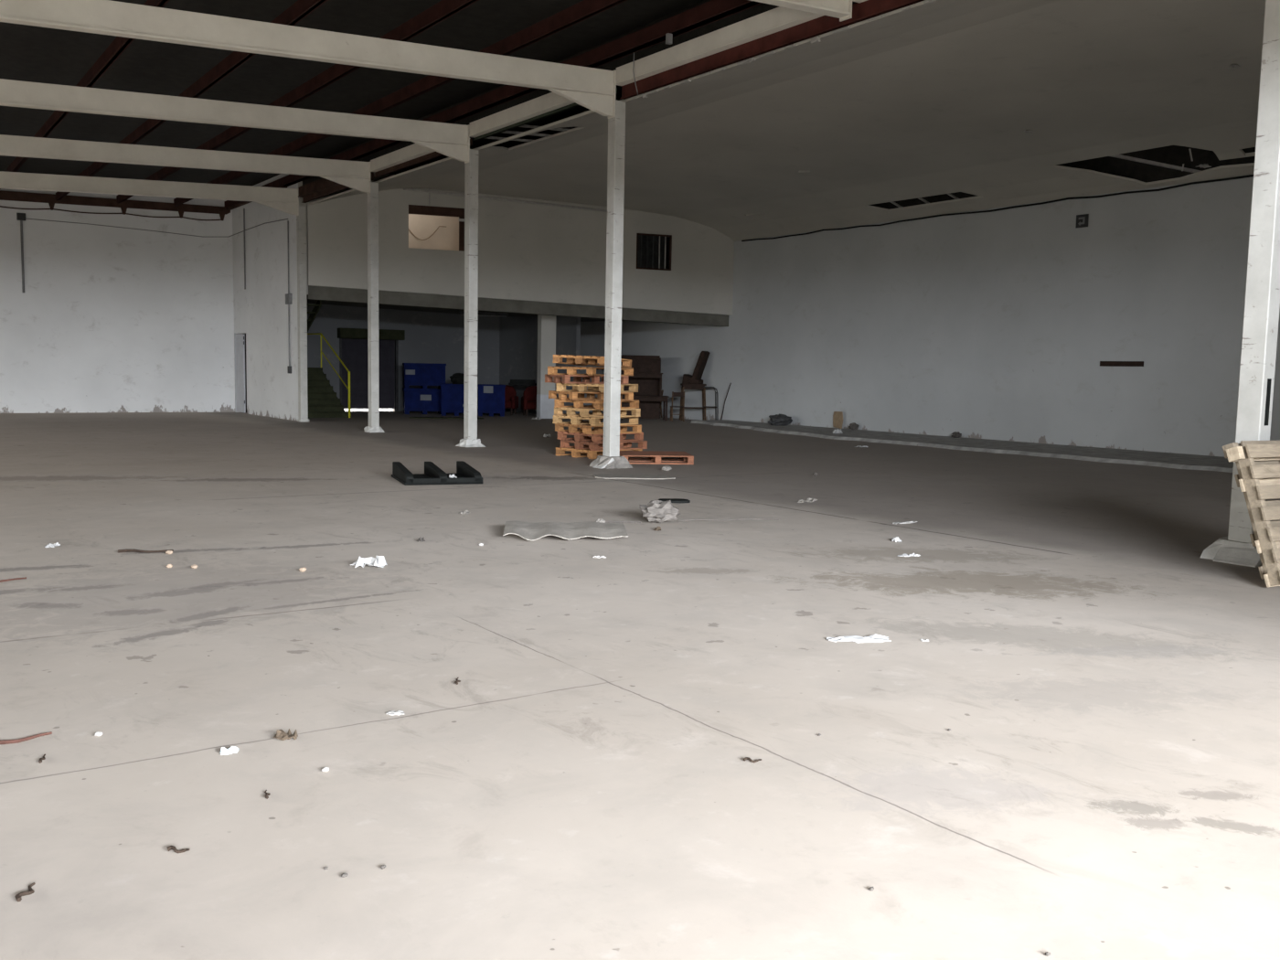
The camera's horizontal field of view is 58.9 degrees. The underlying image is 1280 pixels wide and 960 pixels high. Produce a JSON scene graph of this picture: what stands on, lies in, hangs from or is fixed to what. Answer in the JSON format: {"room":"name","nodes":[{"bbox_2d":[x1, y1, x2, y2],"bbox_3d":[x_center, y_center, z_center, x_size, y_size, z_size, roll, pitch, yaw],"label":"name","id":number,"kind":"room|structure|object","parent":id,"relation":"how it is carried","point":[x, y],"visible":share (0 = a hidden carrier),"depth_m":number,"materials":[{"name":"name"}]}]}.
{"room":"warehouse","nodes":[
{"label":"warehouse","id":0,"kind":"room"},
{"bbox_2d":[0,188,499,413],"bbox_3d":[-15.757,-5.799,33.441,32.500,7.600,0.250,-3,7,-35],"label":"wall","id":1,"kind":"structure","parent":0,"point":[105,319],"depth_m":33.86,"materials":[{"name":"paint"}]},
{"bbox_2d":[16,213,25,292],"bbox_3d":[-17.434,-6.406,32.007,0.220,2.220,0.082,-3,7,-35],"label":"conduit","id":2,"kind":"object","parent":1,"relation":"attached to","point":[21,217],"visible":1,"depth_m":31.97,"materials":[{"name":"grey plastic"}]},
{"bbox_2d":[0,0,170,189],"bbox_3d":[-7.252,-6.242,15.978,0.090,0.220,37.900,-3,7,-35],"label":"roof purlin","id":3,"kind":"structure","parent":1,"relation":"attached to","point":[119,45],"depth_m":17.85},
{"bbox_2d":[0,190,230,220],"bbox_3d":[-20.822,-7.666,29.463,19.800,0.750,0.120,-3,7,-35],"label":"rail","id":4,"kind":"object","parent":1,"relation":"attached to","point":[14,196],"visible":0.99,"depth_m":33.08,"materials":[{"name":"brown metal"}]},
{"bbox_2d":[25,218,287,237],"bbox_3d":[-13.456,-7.196,31.299,5.762,0.181,5.582,-3,7,-35],"label":"cable","id":5,"kind":"object","parent":1,"relation":"attached to","point":[26,218],"visible":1,"depth_m":33.20,"materials":[{"name":"grey plastic"}]},
{"bbox_2d":[55,0,328,200],"bbox_3d":[-5.893,-6.384,16.907,0.090,0.220,37.900,-3,7,-35],"label":"roof purlin","id":6,"kind":"structure","parent":1,"relation":"attached to","point":[300,9],"depth_m":18.18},
{"bbox_2d":[116,0,479,202],"bbox_3d":[-4.576,-6.522,17.808,0.090,0.220,37.900,-3,7,-35],"label":"roof purlin","id":7,"kind":"structure","parent":1,"relation":"attached to","point":[443,9],"depth_m":18.40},
{"bbox_2d":[337,327,405,411],"bbox_3d":[-9.048,-3.685,38.094,2.250,2.750,0.450,-3,7,-35],"label":"door","id":8,"kind":"structure","parent":1,"relation":"in","point":[353,342],"depth_m":38.12,"materials":[{"name":"grey metal"}]},
{"bbox_2d":[173,0,627,205],"bbox_3d":[-3.259,-6.660,18.709,0.090,0.220,37.900,-3,7,-35],"label":"roof purlin","id":9,"kind":"structure","parent":1,"relation":"attached to","point":[577,13],"depth_m":17.39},
{"bbox_2d":[224,0,762,208],"bbox_3d":[-2.007,-6.790,19.565,0.170,0.220,37.900,-3,7,-35],"label":"roof purlin","id":10,"kind":"structure","parent":1,"relation":"attached to","point":[709,12],"depth_m":17.51,"materials":[{"name":"metal"}]},
{"bbox_2d":[232,173,298,421],"bbox_3d":[-10.838,-5.353,32.917,0.200,7.000,6.280,-3,7,-35],"label":"wall","id":11,"kind":"structure","parent":0,"point":[261,310],"depth_m":32.61,"materials":[{"name":"paint"}]},
{"bbox_2d":[234,333,245,412],"bbox_3d":[-12.378,-3.308,35.105,0.070,2.450,0.920,-3,7,-35],"label":"door","id":12,"kind":"structure","parent":11,"relation":"in","point":[239,339],"depth_m":35.05,"materials":[{"name":"grey paint"}]},
{"bbox_2d":[243,208,245,289],"bbox_3d":[-11.887,-6.943,34.080,0.041,2.400,0.041,0,6,-12],"label":"conduit","id":13,"kind":"object","parent":11,"relation":"attached to","point":[243,208],"visible":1,"depth_m":34.06,"materials":[{"name":"grey plastic"}]},
{"bbox_2d":[245,333,246,412],"bbox_3d":[-12.150,-3.386,35.175,0.030,2.600,1.350,-3,7,-35],"label":"trim","id":14,"kind":"structure","parent":11,"relation":"attached to","point":[245,334],"depth_m":35.35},
{"bbox_2d":[285,220,292,373],"bbox_3d":[-9.556,-4.961,30.831,0.090,4.110,0.340,-3,7,-35],"label":"conduit","id":15,"kind":"object","parent":11,"relation":"attached to","point":[288,296],"visible":1,"depth_m":30.79,"materials":[{"name":"grey plastic"}]},
{"bbox_2d":[408,213,458,250],"bbox_3d":[-6.452,-7.098,32.087,3.945,2.600,1.840,-1,6,-21],"label":"wall","id":16,"kind":"structure","parent":0,"point":[446,238],"depth_m":33.12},
{"bbox_2d":[306,285,728,321],"bbox_3d":[-4.884,-5.433,35.169,12.156,0.590,9.354,-3,7,-35],"label":"beam","id":17,"kind":"structure","parent":0,"point":[310,287],"depth_m":33.22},
{"bbox_2d":[458,311,508,317],"bbox_3d":[-4.997,-5.383,36.291,1.600,0.290,0.120,-1,6,-22],"label":"strip light","id":18,"kind":"object","parent":17,"relation":"hanging from","point":[496,314],"visible":0.72,"depth_m":36.35,"materials":[{"name":"grey metal"}]},
{"bbox_2d":[307,172,734,315],"bbox_3d":[-3.007,-6.648,32.366,12.486,3.420,0.150,-1,6,-21],"label":"wall","id":19,"kind":"structure","parent":0,"point":[533,252],"depth_m":32.20,"materials":[{"name":"paint"}]},
{"bbox_2d":[298,181,308,294],"bbox_3d":[-8.970,-6.610,30.177,0.220,3.300,0.080,-3,7,-35],"label":"trim","id":20,"kind":"structure","parent":19,"relation":"attached to","point":[300,184],"depth_m":30.17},
{"bbox_2d":[408,204,464,251],"bbox_3d":[-5.621,-6.952,31.311,1.545,1.170,0.140,-1,6,-21],"label":"window","id":21,"kind":"structure","parent":19,"relation":"in","point":[417,209],"depth_m":31.34,"materials":[{"name":"brown metal"}]},
{"bbox_2d":[307,290,728,326],"bbox_3d":[-3.120,-4.968,32.741,12.486,0.680,0.298,-1,6,-21],"label":"trim","id":22,"kind":"structure","parent":19,"relation":"attached to","point":[312,294],"depth_m":32.47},
{"bbox_2d":[636,233,671,270],"bbox_3d":[0.399,-6.761,33.636,1.133,1.050,0.060,-1,6,-21],"label":"window","id":23,"kind":"structure","parent":19,"relation":"in","point":[637,234],"depth_m":33.64,"materials":[{"name":"brown metal"}]},
{"bbox_2d":[499,315,580,414],"bbox_3d":[-3.507,-3.971,38.767,0.150,3.400,5.300,-3,7,-35],"label":"wall partition","id":24,"kind":"structure","parent":0,"point":[517,335],"depth_m":39.23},
{"bbox_2d":[0,0,1255,209],"bbox_3d":[-5.022,-6.861,17.461,32.900,2.000,38.700,-3,7,-35],"label":"ceiling","id":25,"kind":"structure","parent":0,"point":[27,53],"depth_m":20.43,"materials":[{"name":"metal"}]},
{"bbox_2d":[0,410,1279,959],"bbox_3d":[-5.108,-0.195,18.135,32.800,0.200,38.500,-3,7,-35],"label":"floor","id":26,"kind":"structure","parent":0,"point":[1104,783],"depth_m":5.26,"materials":[{"name":"concrete"}]},
{"bbox_2d":[14,882,35,902],"bbox_3d":[-1.782,1.197,3.295,0.033,0.017,0.106,1,6,-3],"label":"stick","id":27,"kind":"object","parent":26,"relation":"on","point":[31,890],"visible":1,"depth_m":3.28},
{"bbox_2d":[0,731,52,744],"bbox_3d":[-2.544,1.053,4.586,0.304,0.022,0.040,-3,7,-40],"label":"stick","id":28,"kind":"object","parent":26,"relation":"on","point":[2,741],"visible":1,"depth_m":4.60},
{"bbox_2d":[117,548,173,553],"bbox_3d":[-4.012,0.575,9.200,0.426,0.027,0.060,0,6,-10],"label":"stick","id":29,"kind":"object","parent":26,"relation":"on","point":[125,549],"visible":0.97,"depth_m":9.18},
{"bbox_2d":[219,746,239,754],"bbox_3d":[-1.639,1.076,4.530,0.078,0.022,0.051,-2,7,-32],"label":"scrap","id":30,"kind":"object","parent":26,"relation":"on","point":[232,749],"visible":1,"depth_m":4.52,"materials":[{"name":"white paper"}]},
{"bbox_2d":[273,728,298,740],"bbox_3d":[-1.472,1.054,4.706,0.096,0.040,0.071,1,6,4],"label":"dry leaf","id":31,"kind":"object","parent":26,"relation":"on","point":[282,735],"visible":1,"depth_m":4.70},
{"bbox_2d":[296,205,309,421],"bbox_3d":[-9.025,-4.406,30.285,0.289,5.690,0.283,-3,7,-35],"label":"steel column","id":32,"kind":"structure","parent":26,"relation":"on","point":[301,219],"depth_m":30.21,"materials":[{"name":"metal"}]},
{"bbox_2d":[0,170,298,215],"bbox_3d":[-17.209,-6.640,24.346,19.852,1.309,0.180,-3,7,-35],"label":"roof beam","id":33,"kind":"structure","parent":32,"relation":"attached to","point":[286,200],"depth_m":27.86,"materials":[{"name":"metal"}]},
{"bbox_2d":[298,171,372,197],"bbox_3d":[-7.569,-7.358,27.883,0.140,0.255,4.850,-3,7,-35],"label":"beam","id":34,"kind":"structure","parent":33,"relation":"attached to","point":[323,184],"depth_m":28.77,"materials":[{"name":"brown metal"}]},
{"bbox_2d":[301,172,373,202],"bbox_3d":[-7.507,-7.175,27.946,0.080,0.150,4.850,-3,7,-35],"label":"lower edge steel","id":35,"kind":"object","parent":34,"relation":"attached to","point":[339,187],"visible":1,"depth_m":28.43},
{"bbox_2d":[307,300,350,417],"bbox_3d":[-10.309,-3.677,34.130,1.875,3.450,5.000,-3,7,-35],"label":"staircase","id":36,"kind":"structure","parent":26,"relation":"on","point":[323,401],"depth_m":33.45,"materials":[{"name":"yellow paint"}]},
{"bbox_2d":[350,555,387,567],"bbox_3d":[-2.102,0.625,8.786,0.282,0.084,0.212,2,6,7],"label":"crumpled paper","id":37,"kind":"object","parent":26,"relation":"on","point":[379,560],"visible":1,"depth_m":8.75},
{"bbox_2d":[364,181,384,432],"bbox_3d":[-6.155,-3.951,26.152,0.406,5.690,0.411,-3,7,-35],"label":"steel column","id":38,"kind":"structure","parent":26,"relation":"on","point":[373,358],"depth_m":26.08,"materials":[{"name":"metal"}]},
{"bbox_2d":[0,134,370,193],"bbox_3d":[-14.338,-6.185,20.217,19.852,1.309,0.180,-3,7,-35],"label":"roof beam","id":39,"kind":"structure","parent":38,"relation":"attached to","point":[355,175],"depth_m":23.53,"materials":[{"name":"metal"}]},
{"bbox_2d":[369,124,465,171],"bbox_3d":[-4.697,-6.904,23.754,0.140,0.255,4.850,-3,7,-35],"label":"beam","id":40,"kind":"structure","parent":39,"relation":"attached to","point":[413,151],"depth_m":24.39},
{"bbox_2d":[373,138,472,177],"bbox_3d":[-4.635,-6.730,23.816,0.080,0.130,4.850,-3,7,-35],"label":"lower edge steel","id":41,"kind":"object","parent":40,"relation":"attached to","point":[434,154],"visible":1,"depth_m":24.18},
{"bbox_2d":[402,387,441,414],"bbox_3d":[-7.072,-2.583,37.112,1.340,0.820,1.042,0,6,-15],"label":"plastic crate","id":42,"kind":"object","parent":26,"relation":"on","point":[423,400],"visible":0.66,"depth_m":36.61,"materials":[{"name":"plastic"}]},
{"bbox_2d":[402,362,446,389],"bbox_3d":[-7.056,-3.398,37.033,1.340,0.820,1.042,0,6,-15],"label":"plastic crate","id":43,"kind":"object","parent":42,"relation":"on","point":[423,375],"visible":0.96,"depth_m":36.55,"materials":[{"name":"plastic"}]},
{"bbox_2d":[391,460,483,485],"bbox_3d":[-2.785,-0.100,15.480,1.040,0.210,1.200,-1,6,-21],"label":"pallet","id":44,"kind":"object","parent":26,"relation":"on","point":[465,474],"visible":1,"depth_m":15.12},
{"bbox_2d":[409,416,484,419],"bbox_3d":[-5.779,-1.854,33.942,2.200,0.030,0.484,0,6,-11],"label":"flat board","id":45,"kind":"object","parent":26,"relation":"on","point":[410,417],"visible":0.86,"depth_m":33.75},
{"bbox_2d":[440,384,464,415],"bbox_3d":[-5.863,-2.566,36.243,0.990,1.000,0.942,0,6,-9],"label":"plastic crate","id":46,"kind":"object","parent":26,"relation":"on","point":[453,395],"visible":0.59,"depth_m":35.78,"materials":[{"name":"plastic"}]},
{"bbox_2d":[449,373,464,383],"bbox_3d":[-5.736,-3.236,36.241,0.656,0.380,0.572,-3,7,-35],"label":"bag","id":47,"kind":"object","parent":46,"relation":"on","point":[456,378],"visible":0.66,"depth_m":36.03,"materials":[{"name":"plastic"}]},
{"bbox_2d":[455,149,485,447],"bbox_3d":[-3.282,-3.496,22.022,0.455,5.690,0.485,-3,7,-35],"label":"steel column","id":48,"kind":"structure","parent":26,"relation":"on","point":[470,439],"depth_m":21.95,"materials":[{"name":"metal"}]},
{"bbox_2d":[0,78,469,163],"bbox_3d":[-11.466,-5.731,16.087,19.852,1.309,0.180,-3,7,-35],"label":"roof beam","id":49,"kind":"structure","parent":48,"relation":"attached to","point":[451,140],"depth_m":19.16,"materials":[{"name":"metal"}]},
{"bbox_2d":[468,92,574,137],"bbox_3d":[-1.826,-6.449,19.625,0.140,0.255,4.850,-3,7,-35],"label":"beam","id":50,"kind":"structure","parent":49,"relation":"attached to","point":[549,101],"depth_m":20.01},
{"bbox_2d":[473,87,617,140],"bbox_3d":[-1.763,-6.306,19.684,0.080,0.070,4.850,-3,7,-35],"label":"lower edge steel","id":51,"kind":"object","parent":50,"relation":"attached to","point":[572,105],"visible":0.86,"depth_m":19.91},
{"bbox_2d":[477,384,505,416],"bbox_3d":[-4.785,-2.564,36.442,0.890,1.000,0.942,0,6,-9],"label":"plastic crate","id":52,"kind":"object","parent":26,"relation":"on","point":[490,397],"visible":0.96,"depth_m":36.00,"materials":[{"name":"plastic"}]},
{"bbox_2d":[494,384,518,415],"bbox_3d":[-4.527,-2.664,37.660,0.880,0.973,0.740,2,6,5],"label":"armchair","id":53,"kind":"object","parent":26,"relation":"on","point":[511,400],"visible":0.51,"depth_m":37.84,"materials":[{"name":"red fabric"}]},
{"bbox_2d":[521,385,536,415],"bbox_3d":[-3.412,-2.588,37.101,0.880,0.973,0.740,0,6,-15],"label":"armchair","id":54,"kind":"object","parent":26,"relation":"on","point":[528,400],"visible":0.57,"depth_m":37.23,"materials":[{"name":"red fabric"}]},
{"bbox_2d":[508,379,536,385],"bbox_3d":[-3.860,-3.209,37.260,0.900,0.180,0.600,0,6,-10],"label":"case","id":55,"kind":"object","parent":54,"relation":"on","point":[531,382],"visible":0.95,"depth_m":37.01,"materials":[{"name":"black plastic"}]},
{"bbox_2d":[536,314,555,418],"bbox_3d":[-2.896,-3.657,35.129,0.490,3.500,0.410,-1,6,-22],"label":"concrete pillar","id":56,"kind":"structure","parent":26,"relation":"on","point":[546,324],"depth_m":34.95,"materials":[{"name":"grey paint"}]},
{"bbox_2d":[503,521,628,541],"bbox_3d":[-0.694,0.471,10.531,1.120,0.081,0.749,1,6,-5],"label":"sheet","id":57,"kind":"object","parent":26,"relation":"on","point":[531,531],"visible":1,"depth_m":10.46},
{"bbox_2d":[555,447,642,458],"bbox_3d":[-0.734,-0.505,20.409,1.200,0.144,1.000,-4,8,-44],"label":"wooden pallet","id":58,"kind":"object","parent":26,"relation":"on","point":[560,451],"visible":0.61,"depth_m":20.09,"materials":[{"name":"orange wood"}]},
{"bbox_2d":[560,437,647,450],"bbox_3d":[-0.653,-0.646,20.388,1.200,0.144,1.000,-3,7,-40],"label":"wooden pallet","id":59,"kind":"object","parent":58,"relation":"on","point":[578,444],"visible":0.71,"depth_m":20.16,"materials":[{"name":"red wood"}]},
{"bbox_2d":[557,431,643,442],"bbox_3d":[-0.707,-0.796,20.420,1.000,0.144,1.200,6,7,42],"label":"wooden pallet","id":60,"kind":"object","parent":59,"relation":"on","point":[561,435],"visible":0.63,"depth_m":20.15,"materials":[{"name":"red wood"}]},
{"bbox_2d":[554,422,641,434],"bbox_3d":[-0.750,-0.935,20.350,1.200,0.144,1.000,-3,7,-38],"label":"wooden pallet","id":61,"kind":"object","parent":60,"relation":"on","point":[586,429],"visible":0.69,"depth_m":20.21,"materials":[{"name":"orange wood"}]},
{"bbox_2d":[552,415,638,426],"bbox_3d":[-0.792,-1.083,20.366,1.000,0.144,1.200,5,7,38],"label":"wooden pallet","id":62,"kind":"object","parent":61,"relation":"on","point":[557,419],"visible":0.66,"depth_m":20.05,"materials":[{"name":"brown wood"}]},
{"bbox_2d":[554,406,640,416],"bbox_3d":[-0.769,-1.221,20.305,1.200,0.144,1.000,-3,7,-36],"label":"wooden pallet","id":63,"kind":"object","parent":62,"relation":"on","point":[570,410],"visible":0.68,"depth_m":20.16,"materials":[{"name":"brown wood"}]},
{"bbox_2d":[554,399,639,409],"bbox_3d":[-0.767,-1.369,20.327,1.000,0.144,1.200,5,7,34],"label":"wooden pallet","id":64,"kind":"object","parent":63,"relation":"on","point":[559,403],"visible":0.7,"depth_m":20.02,"materials":[{"name":"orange wood"}]},
{"bbox_2d":[548,390,633,400],"bbox_3d":[-0.880,-1.510,20.270,1.200,0.144,1.000,-2,6,-29],"label":"wooden pallet","id":65,"kind":"object","parent":64,"relation":"on","point":[552,394],"visible":0.75,"depth_m":20.01,"materials":[{"name":"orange wood"}]},
{"bbox_2d":[556,383,638,392],"bbox_3d":[-0.753,-1.653,20.269,1.000,0.144,1.200,4,6,27],"label":"wooden pallet","id":66,"kind":"object","parent":65,"relation":"on","point":[560,387],"visible":0.71,"depth_m":19.95,"materials":[{"name":"brown wood"}]},
{"bbox_2d":[544,373,628,383],"bbox_3d":[-0.957,-1.794,20.185,1.200,0.144,1.000,-1,6,-25],"label":"wooden pallet","id":67,"kind":"object","parent":66,"relation":"on","point":[555,378],"visible":0.82,"depth_m":19.90,"materials":[{"name":"orange wood"}]},
{"bbox_2d":[547,366,633,375],"bbox_3d":[-0.871,-1.935,20.156,1.000,0.144,1.200,5,7,35],"label":"wooden pallet","id":68,"kind":"object","parent":67,"relation":"on","point":[551,370],"visible":0.77,"depth_m":19.75,"materials":[{"name":"orange wood"}]},
{"bbox_2d":[552,354,631,367],"bbox_3d":[-0.838,-2.115,20.207,1.003,0.202,1.204,3,6,22],"label":"wooden pallet","id":69,"kind":"object","parent":68,"relation":"on","point":[578,360],"visible":0.77,"depth_m":19.84,"materials":[{"name":"orange wood"}]},
{"bbox_2d":[589,100,632,469],"bbox_3d":[-0.417,-3.042,17.895,0.628,5.690,0.601,-3,7,-35],"label":"steel column","id":70,"kind":"structure","parent":26,"relation":"on","point":[611,458],"depth_m":17.83,"materials":[{"name":"grey metal"}]},
{"bbox_2d":[0,0,616,118],"bbox_3d":[-8.595,-5.276,11.958,19.852,1.309,0.180,-3,7,-35],"label":"roof beam","id":71,"kind":"structure","parent":70,"relation":"attached to","point":[592,89],"depth_m":14.81,"materials":[{"name":"metal"}]},
{"bbox_2d":[614,6,823,85],"bbox_3d":[1.046,-5.995,15.495,0.140,0.255,4.850,-3,7,-35],"label":"beam","id":72,"kind":"structure","parent":71,"relation":"attached to","point":[779,18],"depth_m":15.47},
{"bbox_2d":[619,2,861,99],"bbox_3d":[1.164,-5.772,15.480,0.080,0.210,5.050,-3,7,-35],"label":"lower edge steel","id":73,"kind":"object","parent":72,"relation":"attached to","point":[825,24],"visible":1,"depth_m":15.15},
{"bbox_2d":[593,473,675,479],"bbox_3d":[-0.084,-0.051,16.515,1.188,0.015,0.657,1,6,-3],"label":"flat board","id":74,"kind":"object","parent":26,"relation":"on","point":[599,475],"visible":1,"depth_m":16.42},
{"bbox_2d":[620,359,661,418],"bbox_3d":[-0.117,-2.934,36.504,1.500,1.900,0.649,1,6,-5],"label":"tall cabinet","id":75,"kind":"object","parent":26,"relation":"on","point":[646,386],"visible":0.43,"depth_m":36.23,"materials":[{"name":"brown wood"}]},
{"bbox_2d":[620,354,661,359],"bbox_3d":[-0.113,-3.935,36.362,1.500,0.120,0.700,1,6,-5],"label":"boards","id":76,"kind":"object","parent":75,"relation":"on","point":[624,357],"visible":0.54,"depth_m":36.05,"materials":[{"name":"brown wood"}]},
{"bbox_2d":[619,394,669,420],"bbox_3d":[0.110,-2.263,35.539,1.500,0.760,0.800,1,6,-5],"label":"wooden table","id":77,"kind":"object","parent":26,"relation":"on","point":[641,398],"visible":0.65,"depth_m":35.18,"materials":[{"name":"brown wood"}]},
{"bbox_2d":[620,372,662,395],"bbox_3d":[0.054,-3.002,35.480,1.300,0.720,0.750,1,6,-2],"label":"wooden table","id":78,"kind":"object","parent":77,"relation":"on","point":[635,374],"visible":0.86,"depth_m":35.14,"materials":[{"name":"brown wood"}]},
{"bbox_2d":[619,450,693,464],"bbox_3d":[0.244,-0.384,19.353,1.200,0.144,1.000,0,6,-7],"label":"wooden pallet","id":79,"kind":"object","parent":26,"relation":"on","point":[653,456],"visible":0.77,"depth_m":19.13,"materials":[{"name":"red wood"}]},
{"bbox_2d":[639,500,680,522],"bbox_3d":[0.191,0.319,11.601,0.402,0.236,0.406,3,6,18],"label":"rag","id":80,"kind":"object","parent":26,"relation":"on","point":[656,511],"visible":1,"depth_m":11.51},
{"bbox_2d":[658,498,690,503],"bbox_3d":[0.392,0.248,13.449,0.388,0.030,0.250,0,6,-7],"label":"plank","id":81,"kind":"object","parent":26,"relation":"on","point":[673,500],"visible":0.77,"depth_m":13.37,"materials":[{"name":"black wood"}]},
{"bbox_2d":[670,391,684,421],"bbox_3d":[1.161,-2.284,35.125,0.420,0.926,0.499,1,6,-5],"label":"wooden chair","id":82,"kind":"object","parent":26,"relation":"on","point":[674,394],"visible":1,"depth_m":34.95,"materials":[{"name":"brown wood"}]},
{"bbox_2d":[679,383,706,420],"bbox_3d":[1.667,-2.447,35.684,0.809,1.162,0.520,1,6,-5],"label":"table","id":83,"kind":"object","parent":26,"relation":"on","point":[684,387],"visible":0.91,"depth_m":35.47,"materials":[{"name":"brown wood"}]},
{"bbox_2d":[682,351,709,383],"bbox_3d":[1.758,-3.533,35.545,0.751,1.030,0.440,4,6,25],"label":"upholstered chair","id":84,"kind":"object","parent":83,"relation":"on","point":[695,378],"visible":1,"depth_m":35.39,"materials":[{"name":"brown fabric"}]},
{"bbox_2d":[703,386,718,420],"bbox_3d":[2.195,-2.348,35.191,0.448,1.081,0.436,1,6,-5],"label":"chair","id":85,"kind":"object","parent":26,"relation":"on","point":[716,407],"visible":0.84,"depth_m":35.03,"materials":[{"name":"grey metal"}]},
{"bbox_2d":[826,634,891,642],"bbox_3d":[1.285,0.926,6.645,0.384,0.025,0.135,0,6,-7],"label":"paper","id":86,"kind":"object","parent":26,"relation":"on","point":[874,637],"visible":1,"depth_m":6.62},
{"bbox_2d":[1200,0,1279,567],"bbox_3d":[5.324,-2.131,9.620,0.610,5.690,0.541,-3,7,-35],"label":"steel column","id":87,"kind":"structure","parent":26,"relation":"on","point":[1262,301],"depth_m":9.62,"materials":[{"name":"metal"}]},
{"bbox_2d":[1222,440,1279,579],"bbox_3d":[5.289,0.217,9.128,1.260,1.063,0.503,-2,6,-28],"label":"wooden pallet","id":88,"kind":"object","parent":26,"relation":"on","point":[1263,570],"visible":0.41,"depth_m":8.92,"materials":[{"name":"brown wood"}]},
{"bbox_2d":[1226,443,1279,587],"bbox_3d":[5.172,0.253,8.842,1.260,1.063,0.503,-2,6,-28],"label":"wooden pallet","id":89,"kind":"object","parent":26,"relation":"on","point":[1260,483],"visible":1,"depth_m":8.61,"materials":[{"name":"brown wood"}]},
{"bbox_2d":[309,0,1265,241],"bbox_3d":[5.157,-6.333,20.500,12.150,0.950,31.200,-3,7,-35],"label":"ceiling","id":90,"kind":"structure","parent":0,"point":[938,97],"depth_m":20.99,"materials":[{"name":"paint"}]},
{"bbox_2d":[471,136,533,141],"bbox_3d":[-2.671,-6.952,23.122,0.070,0.382,2.465,4,6,29],"label":"batten","id":91,"kind":"object","parent":90,"relation":"attached to","point":[489,137],"visible":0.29,"depth_m":22.92,"materials":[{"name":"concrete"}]},
{"bbox_2d":[403,187,607,212],"bbox_3d":[-3.627,-7.845,31.795,5.978,0.280,0.070,-1,6,-21],"label":"conduit","id":92,"kind":"object","parent":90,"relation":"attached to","point":[407,188],"visible":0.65,"depth_m":31.77,"materials":[{"name":"paint"}]},
{"bbox_2d":[502,130,552,137],"bbox_3d":[-2.272,-6.889,22.549,0.070,0.382,2.465,4,6,29],"label":"batten","id":93,"kind":"object","parent":90,"relation":"attached to","point":[506,132],"visible":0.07,"depth_m":22.52,"materials":[{"name":"wood"}]},
{"bbox_2d":[631,0,935,98],"bbox_3d":[3.264,-5.318,12.601,0.050,0.060,11.854,-3,7,-35],"label":"trim","id":94,"kind":"structure","parent":90,"relation":"attached to","point":[816,39],"depth_m":14.85,"materials":[{"name":"paint"}]},
{"bbox_2d":[1109,154,1200,172],"bbox_3d":[10.249,-6.327,22.636,1.815,0.453,0.090,2,6,11],"label":"batten","id":95,"kind":"object","parent":90,"relation":"attached to","point":[1121,156],"visible":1,"depth_m":22.60,"materials":[{"name":"wood"}]},
{"bbox_2d":[579,176,1279,457],"bbox_3d":[8.415,-4.701,26.859,0.300,7.600,38.200,-3,7,-35],"label":"wall","id":96,"kind":"structure","parent":0,"point":[999,325],"depth_m":26.59,"materials":[{"name":"paint"}]},
{"bbox_2d":[691,419,1233,472],"bbox_3d":[7.073,-0.870,26.103,3.068,0.070,19.800,-3,7,-35],"label":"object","id":97,"kind":"structure","parent":96,"relation":"attached to","point":[1168,460],"depth_m":24.28,"materials":[{"name":"concrete"}]},
{"bbox_2d":[767,413,792,426],"bbox_3d":[3.946,-1.716,32.160,0.734,0.328,0.654,-3,7,-35],"label":"bundle","id":98,"kind":"object","parent":97,"relation":"on","point":[779,419],"visible":1,"depth_m":31.96,"materials":[{"name":"grey fabric"}]},
{"bbox_2d":[832,411,842,428],"bbox_3d":[5.411,-1.639,30.962,0.021,0.466,0.460,-1,6,-25],"label":"cardboard piece","id":99,"kind":"object","parent":97,"relation":"on","point":[837,417],"visible":1,"depth_m":30.95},
{"bbox_2d":[741,174,1253,241],"bbox_3d":[11.028,-5.914,22.672,0.044,0.104,28.001,-3,7,-35],"label":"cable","id":100,"kind":"structure","parent":96,"relation":"attached to","point":[1249,176],"depth_m":25.85,"materials":[{"name":"black plastic"}]},
{"bbox_2d":[1075,213,1088,228],"bbox_3d":[9.638,-5.646,24.719,0.025,0.280,0.300,-3,7,-35],"label":"wall sign","id":101,"kind":"object","parent":96,"relation":"attached to","point":[1082,220],"visible":1,"depth_m":24.70,"materials":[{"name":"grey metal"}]},
{"bbox_2d":[1099,361,1143,366],"bbox_3d":[10.229,-2.469,24.086,0.040,0.110,1.000,-3,7,-35],"label":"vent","id":102,"kind":"object","parent":96,"relation":"attached to","point":[1102,363],"visible":1,"depth_m":24.06,"materials":[{"name":"brown metal"}]},
{"bbox_3d":[-18.403,-3.140,8.565,0.300,7.000,37.900,-3,7,-35],"label":"wall","id":103,"kind":"structure","parent":0,"visible":0},
{"bbox_2d":[749,0,852,21],"bbox_3d":[-5.723,-4.822,7.829,19.852,1.309,0.180,-3,7,-35],"label":"roof beam","id":104,"kind":"structure","parent":103,"relation":"attached to","point":[841,9],"depth_m":13.15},
{"bbox_2d":[851,0,867,2],"bbox_3d":[3.917,-5.540,11.366,0.140,0.255,4.850,-3,7,-35],"label":"beam","id":105,"kind":"structure","parent":104,"relation":"attached to","point":[856,1],"depth_m":13.33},
{"bbox_2d":[856,0,924,21],"bbox_3d":[4.036,-5.318,11.351,0.080,0.210,5.050,-3,7,-35],"label":"lower edge steel","id":106,"kind":"object","parent":105,"relation":"attached to","point":[869,9],"visible":1,"depth_m":13.15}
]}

